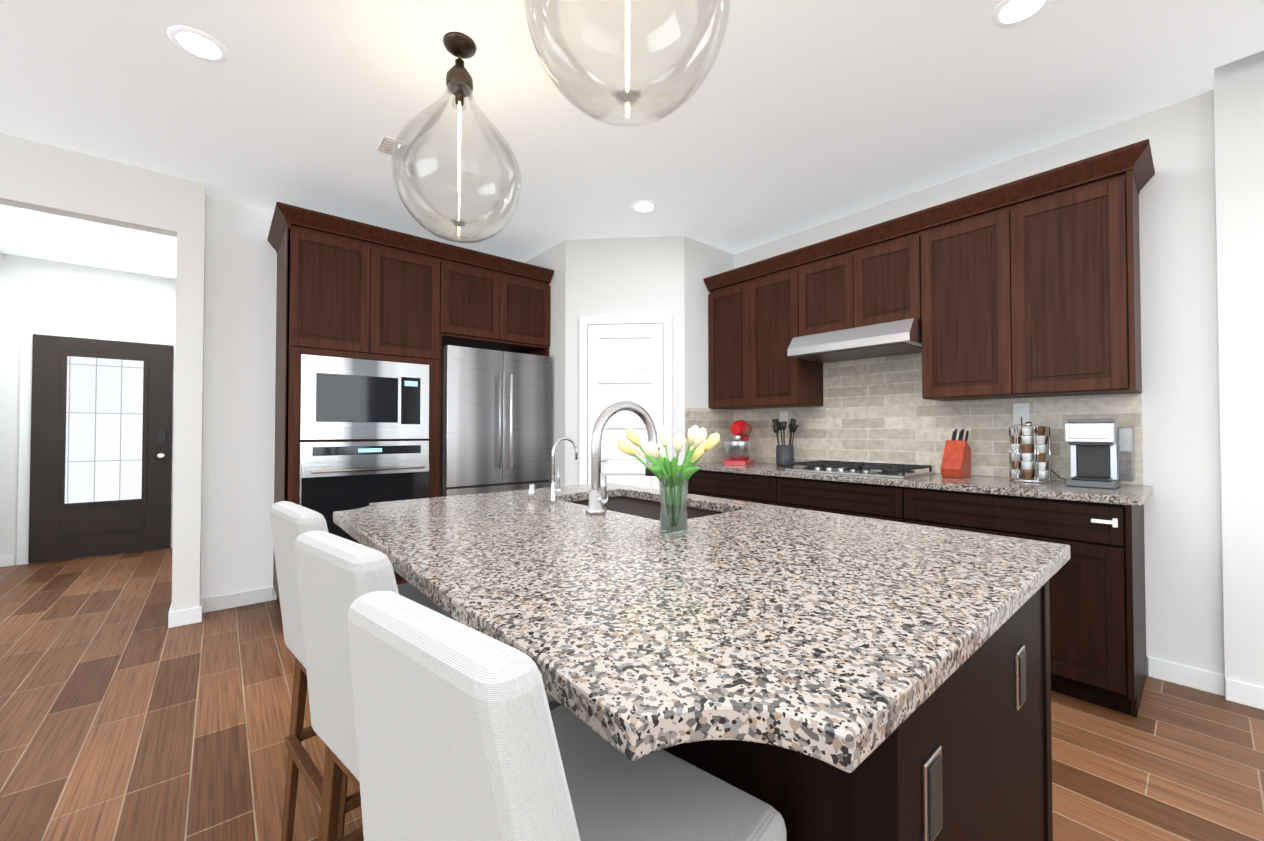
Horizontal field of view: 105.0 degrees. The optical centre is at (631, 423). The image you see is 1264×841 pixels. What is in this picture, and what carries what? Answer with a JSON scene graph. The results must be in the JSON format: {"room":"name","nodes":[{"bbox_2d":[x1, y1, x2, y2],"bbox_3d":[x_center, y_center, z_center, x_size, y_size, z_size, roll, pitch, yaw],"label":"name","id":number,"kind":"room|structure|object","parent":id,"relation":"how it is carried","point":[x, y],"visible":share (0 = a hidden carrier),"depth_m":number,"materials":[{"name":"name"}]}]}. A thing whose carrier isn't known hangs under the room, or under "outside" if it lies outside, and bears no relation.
{"room":"kitchen","nodes":[
{"label":"kitchen","id":0,"kind":"room"},
{"bbox_2d":[0,252,2,352],"bbox_3d":[-4.747,-0.134,3.231,0.120,2.740,2.745,1,-1,-40],"label":"wall","id":1,"kind":"structure","parent":0,"point":[1,253],"depth_m":4.22,"materials":[{"name":"white paint"}]},
{"bbox_2d":[0,253,175,564],"bbox_3d":[-5.026,-0.111,4.716,1.380,2.740,0.120,1,-1,-40],"label":"wall","id":2,"kind":"structure","parent":0,"point":[36,292],"depth_m":4.43,"materials":[{"name":"white paint"}]},
{"bbox_2d":[0,555,13,566],"bbox_3d":[-5.471,1.204,4.230,0.100,0.095,0.013,1,-1,-40],"label":"baseboard","id":3,"kind":"structure","parent":2,"relation":"attached to","point":[6,560],"depth_m":4.23,"materials":[{"name":"white paint"}]},
{"bbox_2d":[16,325,175,564],"bbox_3d":[-5.019,0.198,4.626,1.055,2.120,0.020,1,-1,-40],"label":"door frame","id":4,"kind":"structure","parent":2,"relation":"attached to","point":[24,449],"depth_m":4.31,"materials":[{"name":"white paint"}]},
{"bbox_2d":[28,334,172,562],"bbox_3d":[-4.983,0.229,4.584,0.907,2.033,0.121,1,-1,-40],"label":"front door","id":5,"kind":"structure","parent":2,"relation":"in","point":[101,447],"depth_m":4.57,"materials":[{"name":"black paint"}]},
{"bbox_2d":[0,133,177,237],"bbox_3d":[-3.296,-1.344,2.603,1.254,0.340,0.120,1,-1,-40],"label":"wall","id":6,"kind":"structure","parent":0,"point":[42,177],"depth_m":2.72,"materials":[{"name":"white paint"}]},
{"bbox_2d":[172,177,205,610],"bbox_3d":[-3.620,-0.121,4.031,0.126,2.740,2.745,1,-1,-40],"label":"wall","id":7,"kind":"structure","parent":0,"point":[188,421],"depth_m":2.99,"materials":[{"name":"white paint"}]},
{"bbox_2d":[168,606,201,627],"bbox_3d":[-2.727,1.185,2.960,0.152,0.095,0.013,1,-1,-40],"label":"baseboard","id":8,"kind":"structure","parent":7,"relation":"attached to","point":[184,617],"depth_m":2.95,"materials":[{"name":"white paint"}]},
{"bbox_2d":[200,599,202,616],"bbox_3d":[-2.738,1.186,3.081,0.013,0.095,0.185,1,-1,-40],"label":"baseboard","id":9,"kind":"structure","parent":7,"relation":"attached to","point":[201,602],"depth_m":3.07,"materials":[{"name":"white paint"}]},
{"bbox_2d":[200,195,276,599],"bbox_3d":[-1.501,-0.116,4.354,3.520,2.740,0.120,1,-1,-40],"label":"wall","id":10,"kind":"structure","parent":0,"point":[238,468],"depth_m":3.28,"materials":[{"name":"white paint"}]},
{"bbox_2d":[202,587,272,612],"bbox_3d":[-2.654,1.189,3.265,0.380,0.095,0.013,1,-1,-40],"label":"baseboard","id":11,"kind":"structure","parent":10,"relation":"attached to","point":[226,601],"depth_m":3.26,"materials":[{"name":"white paint"}]},
{"bbox_2d":[447,246,510,349],"bbox_3d":[-1.405,-0.951,3.927,0.517,0.635,0.666,1,-1,-40],"label":"upper cabinet","id":12,"kind":"object","parent":0,"relation":"attached to","point":[478,286],"depth_m":3.70,"materials":[{"name":"brown wood"}]},
{"bbox_2d":[524,240,565,486],"bbox_3d":[-0.792,-0.117,4.294,0.097,2.740,0.890,1,-1,-40],"label":"wall","id":13,"kind":"structure","parent":0,"point":[553,258],"depth_m":4.02,"materials":[{"name":"white paint"}]},
{"bbox_2d":[496,262,553,353],"bbox_3d":[-1.099,-0.947,4.187,0.512,0.635,0.666,1,-1,-40],"label":"upper cabinet","id":14,"kind":"object","parent":13,"relation":"attached to","point":[530,288],"depth_m":3.99,"materials":[{"name":"brown wood"}]},
{"bbox_2d":[565,236,684,491],"bbox_3d":[-0.057,-0.123,3.935,0.962,2.740,0.100,0,-1,5],"label":"wall","id":15,"kind":"structure","parent":0,"point":[623,276],"depth_m":3.90,"materials":[{"name":"white paint"}]},
{"bbox_2d":[588,324,662,489],"bbox_3d":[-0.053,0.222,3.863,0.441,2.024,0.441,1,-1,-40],"label":"pantry door","id":16,"kind":"structure","parent":15,"relation":"in","point":[625,362],"depth_m":3.87,"materials":[{"name":"white paint"}]},
{"bbox_2d":[579,315,671,487],"bbox_3d":[-0.053,0.194,3.864,0.740,2.105,0.030,0,-1,5],"label":"door frame","id":17,"kind":"structure","parent":15,"relation":"attached to","point":[586,321],"depth_m":3.87,"materials":[{"name":"white paint"}]},
{"bbox_2d":[0,548,1263,840],"bbox_3d":[-1.156,1.238,0.175,8.620,0.100,12.020,1,-1,-40],"label":"floor","id":18,"kind":"structure","parent":0,"point":[126,714],"depth_m":1.88,"materials":[{"name":"brown wood"}]},
{"bbox_2d":[273,203,446,629],"bbox_3d":[-1.930,-0.018,3.443,0.930,2.515,0.701,1,-1,-40],"label":"tall cabinet","id":19,"kind":"object","parent":18,"relation":"on","point":[372,321],"depth_m":3.16,"materials":[{"name":"brown wood"}]},
{"bbox_2d":[299,438,430,543],"bbox_3d":[-1.819,0.480,3.289,0.754,0.715,0.335,1,-1,-40],"label":"oven","id":20,"kind":"object","parent":19,"relation":"in","point":[336,474],"depth_m":3.12,"materials":[{"name":"silver metal"}]},
{"bbox_2d":[270,501,455,840],"bbox_3d":[-0.708,0.707,1.320,0.430,1.001,0.417,-1,-1,43],"label":"stool","id":21,"kind":"object","parent":18,"relation":"on","point":[291,522],"visible":0.31,"depth_m":1.24,"materials":[{"name":"fabric"}]},
{"bbox_2d":[295,530,560,840],"bbox_3d":[-0.385,0.701,0.956,0.430,1.001,0.417,-1,-1,40],"label":"stool","id":22,"kind":"object","parent":18,"relation":"on","point":[337,575],"visible":0.31,"depth_m":0.83,"materials":[{"name":"fabric"}]},
{"bbox_2d":[441,345,550,496],"bbox_3d":[-1.204,0.348,3.978,0.856,1.800,0.765,1,-1,-40],"label":"fridge","id":23,"kind":"object","parent":18,"relation":"on","point":[495,421],"visible":0.42,"depth_m":3.68,"materials":[{"name":"grey metal"}]},
{"bbox_2d":[348,591,786,840],"bbox_3d":[-0.087,0.695,0.613,0.430,1.001,0.417,-1,-1,40],"label":"stool","id":24,"kind":"object","parent":18,"relation":"on","point":[464,732],"visible":0.94,"depth_m":0.47,"materials":[{"name":"fabric"}]},
{"bbox_2d":[688,471,763,503],"bbox_3d":[0.943,0.801,3.693,0.626,0.884,0.885,1,-1,-40],"label":"base cabinet","id":25,"kind":"object","parent":18,"relation":"on","point":[749,488],"depth_m":3.51,"materials":[{"name":"brown wood"}]},
{"bbox_2d":[764,475,887,519],"bbox_3d":[1.445,0.792,3.104,0.626,0.884,0.898,1,-1,-40],"label":"base cabinet","id":26,"kind":"object","parent":18,"relation":"on","point":[853,499],"depth_m":2.93,"materials":[{"name":"brown wood"}]},
{"bbox_2d":[797,589,1052,840],"bbox_3d":[0.082,0.767,1.493,0.877,0.884,1.731,1,-1,-40],"label":"kitchen island","id":27,"kind":"object","parent":18,"relation":"on","point":[976,765],"depth_m":0.78,"materials":[{"name":"brown wood"}]},
{"bbox_2d":[333,490,1016,840],"bbox_3d":[-0.221,0.302,1.244,0.710,0.035,1.786,1,-1,-40],"label":"island countertop","id":28,"kind":"structure","parent":27,"relation":"on","point":[780,673],"depth_m":0.69,"materials":[{"name":"stone"}]},
{"bbox_2d":[617,425,719,535],"bbox_3d":[0.095,0.145,1.259,0.266,0.278,0.258,1,-1,-40],"label":"flower vase","id":29,"kind":"object","parent":28,"relation":"on","point":[672,474],"visible":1,"depth_m":1.23,"materials":[{"name":"clear glass"}]},
{"bbox_2d":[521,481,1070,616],"bbox_3d":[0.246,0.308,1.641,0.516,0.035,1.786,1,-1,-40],"label":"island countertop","id":30,"kind":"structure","parent":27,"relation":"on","point":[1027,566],"depth_m":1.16,"materials":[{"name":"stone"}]},
{"bbox_2d":[561,493,724,516],"bbox_3d":[0.029,0.439,1.813,0.434,0.245,0.744,1,-1,-40],"label":"sink","id":31,"kind":"object","parent":30,"relation":"in","point":[627,502],"depth_m":1.90,"materials":[{"name":"silver metal"}]},
{"bbox_2d":[888,487,1146,717],"bbox_3d":[1.957,0.783,2.502,0.626,0.884,0.919,1,-1,-40],"label":"base cabinet","id":32,"kind":"object","parent":18,"relation":"on","point":[1098,607],"depth_m":2.08,"materials":[{"name":"brown wood"}]},
{"bbox_2d":[694,463,1151,506],"bbox_3d":[1.458,0.331,3.081,0.644,0.035,2.497,1,-1,-40],"label":"countertop","id":33,"kind":"structure","parent":32,"relation":"on","point":[1125,495],"depth_m":2.53,"materials":[{"name":"stone"}]},
{"bbox_2d":[724,420,754,464],"bbox_3d":[0.860,0.149,3.850,0.326,0.351,0.254,1,-1,-40],"label":"stand mixer","id":34,"kind":"object","parent":33,"relation":"on","point":[737,452],"visible":1,"depth_m":3.74,"materials":[{"name":"red metal"}]},
{"bbox_2d":[772,419,797,466],"bbox_3d":[1.147,0.144,3.624,0.212,0.354,0.199,1,-1,-40],"label":"utensil crock","id":35,"kind":"object","parent":33,"relation":"on","point":[784,455],"visible":0.94,"depth_m":3.57,"materials":[{"name":"grey ceramic"}]},
{"bbox_2d":[785,460,934,478],"bbox_3d":[1.444,0.288,3.111,0.485,0.050,0.740,1,-1,-40],"label":"cooktop","id":36,"kind":"object","parent":33,"relation":"in","point":[881,470],"depth_m":2.98,"materials":[{"name":"silver metal"}]},
{"bbox_2d":[940,429,970,477],"bbox_3d":[1.862,0.170,2.786,0.196,0.276,0.100,1,-1,-40],"label":"knife block","id":37,"kind":"object","parent":33,"relation":"on","point":[956,461],"visible":1,"depth_m":2.75,"materials":[{"name":"red wood"}]},
{"bbox_2d":[1009,422,1050,482],"bbox_3d":[2.084,0.148,2.542,0.170,0.312,0.170,1,-1,-40],"label":"pod carousel","id":38,"kind":"object","parent":33,"relation":"on","point":[1037,459],"visible":1,"depth_m":2.50,"materials":[{"name":"silver metal"}]},
{"bbox_2d":[1064,419,1134,488],"bbox_3d":[2.235,0.142,2.316,0.244,0.318,0.220,1,-1,-40],"label":"coffee maker","id":39,"kind":"object","parent":33,"relation":"on","point":[1095,453],"visible":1,"depth_m":2.29,"materials":[{"name":"grey plastic"}]},
{"bbox_2d":[0,0,1263,278],"bbox_3d":[-1.156,-1.601,0.220,8.620,0.100,12.020,1,-1,-40],"label":"ceiling","id":40,"kind":"structure","parent":0,"point":[792,116],"depth_m":2.29,"materials":[{"name":"white paint"}]},
{"bbox_2d":[167,26,229,62],"bbox_3d":[-1.743,-1.521,1.954,0.188,0.006,0.188,-1,-1,41],"label":"recessed light","id":41,"kind":"object","parent":40,"relation":"in","point":[208,48],"depth_m":1.94,"materials":[{"name":"white paint"}]},
{"bbox_2d":[377,136,394,153],"bbox_3d":[-1.309,-1.507,2.652,0.120,0.010,0.160,1,-1,-40],"label":"ceiling vent","id":42,"kind":"object","parent":40,"relation":"in","point":[386,144],"visible":0.58,"depth_m":2.63,"materials":[{"name":"white metal"}]},
{"bbox_2d":[391,32,521,242],"bbox_3d":[-0.693,-1.129,1.945,0.490,0.790,0.490,1,-1,-40],"label":"pendant light","id":43,"kind":"object","parent":40,"relation":"hanging from","point":[413,134],"visible":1,"depth_m":1.98,"materials":[{"name":"clear glass"}]},
{"bbox_2d":[524,0,730,126],"bbox_3d":[-0.011,-1.141,1.160,0.490,0.790,0.490,1,-1,-40],"label":"pendant light","id":44,"kind":"object","parent":40,"relation":"hanging from","point":[583,90],"visible":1,"depth_m":1.31,"materials":[{"name":"clear glass"}]},
{"bbox_2d":[631,200,657,212],"bbox_3d":[0.084,-1.499,3.361,0.188,0.006,0.188,-1,-1,41],"label":"recessed light","id":45,"kind":"object","parent":40,"relation":"in","point":[642,206],"depth_m":3.35,"materials":[{"name":"white paint"}]},
{"bbox_2d":[990,0,1052,27],"bbox_3d":[1.429,-1.524,1.775,0.188,0.006,0.188,-1,-1,41],"label":"recessed light","id":46,"kind":"object","parent":40,"relation":"in","point":[1008,13],"depth_m":1.79,"materials":[{"name":"white paint"}]},
{"bbox_2d":[684,236,733,462],"bbox_3d":[0.624,-0.120,4.088,0.627,2.740,0.100,1,-1,-40],"label":"wall","id":47,"kind":"structure","parent":0,"point":[702,261],"depth_m":3.96,"materials":[{"name":"white paint"}]},
{"bbox_2d":[734,51,1263,686],"bbox_3d":[2.896,-0.884,1.975,0.160,4.200,9.460,1,-1,-40],"label":"wall","id":48,"kind":"structure","parent":0,"point":[1182,462],"depth_m":2.23,"materials":[{"name":"white paint"}]},
{"bbox_2d":[704,271,743,409],"bbox_3d":[0.916,-0.650,3.964,0.346,1.055,0.470,1,-1,-40],"label":"upper cabinet","id":49,"kind":"object","parent":48,"relation":"attached to","point":[724,294],"depth_m":3.90,"materials":[{"name":"brown wood"}]},
{"bbox_2d":[740,251,827,408],"bbox_3d":[1.146,-0.654,3.693,0.346,1.055,0.470,1,-1,-40],"label":"upper cabinet","id":50,"kind":"object","parent":48,"relation":"attached to","point":[777,370],"depth_m":3.56,"materials":[{"name":"brown wood"}]},
{"bbox_2d":[796,239,863,346],"bbox_3d":[1.443,-0.890,3.347,0.346,0.595,0.447,1,-1,-40],"label":"upper cabinet","id":51,"kind":"object","parent":48,"relation":"attached to","point":[817,268],"depth_m":3.27,"materials":[{"name":"brown wood"}]},
{"bbox_2d":[840,215,915,338],"bbox_3d":[1.659,-0.894,3.094,0.346,0.595,0.447,1,-1,-40],"label":"upper cabinet","id":52,"kind":"object","parent":48,"relation":"attached to","point":[878,265],"depth_m":2.97,"materials":[{"name":"brown wood"}]},
{"bbox_2d":[787,318,921,362],"bbox_3d":[1.491,-0.521,3.164,0.488,0.144,0.768,1,-1,-40],"label":"range hood","id":53,"kind":"object","parent":52,"relation":"attached to","point":[901,336],"depth_m":3.01,"materials":[{"name":"silver metal"}]},
{"bbox_2d":[685,352,1143,484],"bbox_3d":[1.457,-0.076,3.107,0.626,0.779,2.469,1,-1,-40],"label":"backsplash","id":54,"kind":"structure","parent":48,"relation":"attached to","point":[876,410],"depth_m":3.20,"materials":[{"name":"tile"}]},
{"bbox_2d":[916,191,995,400],"bbox_3d":[1.958,-0.669,2.738,0.346,1.055,0.477,1,-1,-40],"label":"upper cabinet","id":55,"kind":"object","parent":48,"relation":"attached to","point":[954,241],"depth_m":2.68,"materials":[{"name":"brown wood"}]},
{"bbox_2d":[992,147,1143,398],"bbox_3d":[2.200,-0.674,2.454,0.346,1.055,0.497,1,-1,-40],"label":"upper cabinet","id":56,"kind":"object","parent":48,"relation":"attached to","point":[1026,287],"depth_m":2.32,"materials":[{"name":"brown wood"}]},
{"bbox_2d":[1148,656,1263,709],"bbox_3d":[3.546,1.155,1.075,0.053,0.095,3.296,1,-1,-40],"label":"baseboard","id":57,"kind":"structure","parent":48,"relation":"attached to","point":[1193,677],"depth_m":2.20,"materials":[{"name":"white paint"}]}
]}

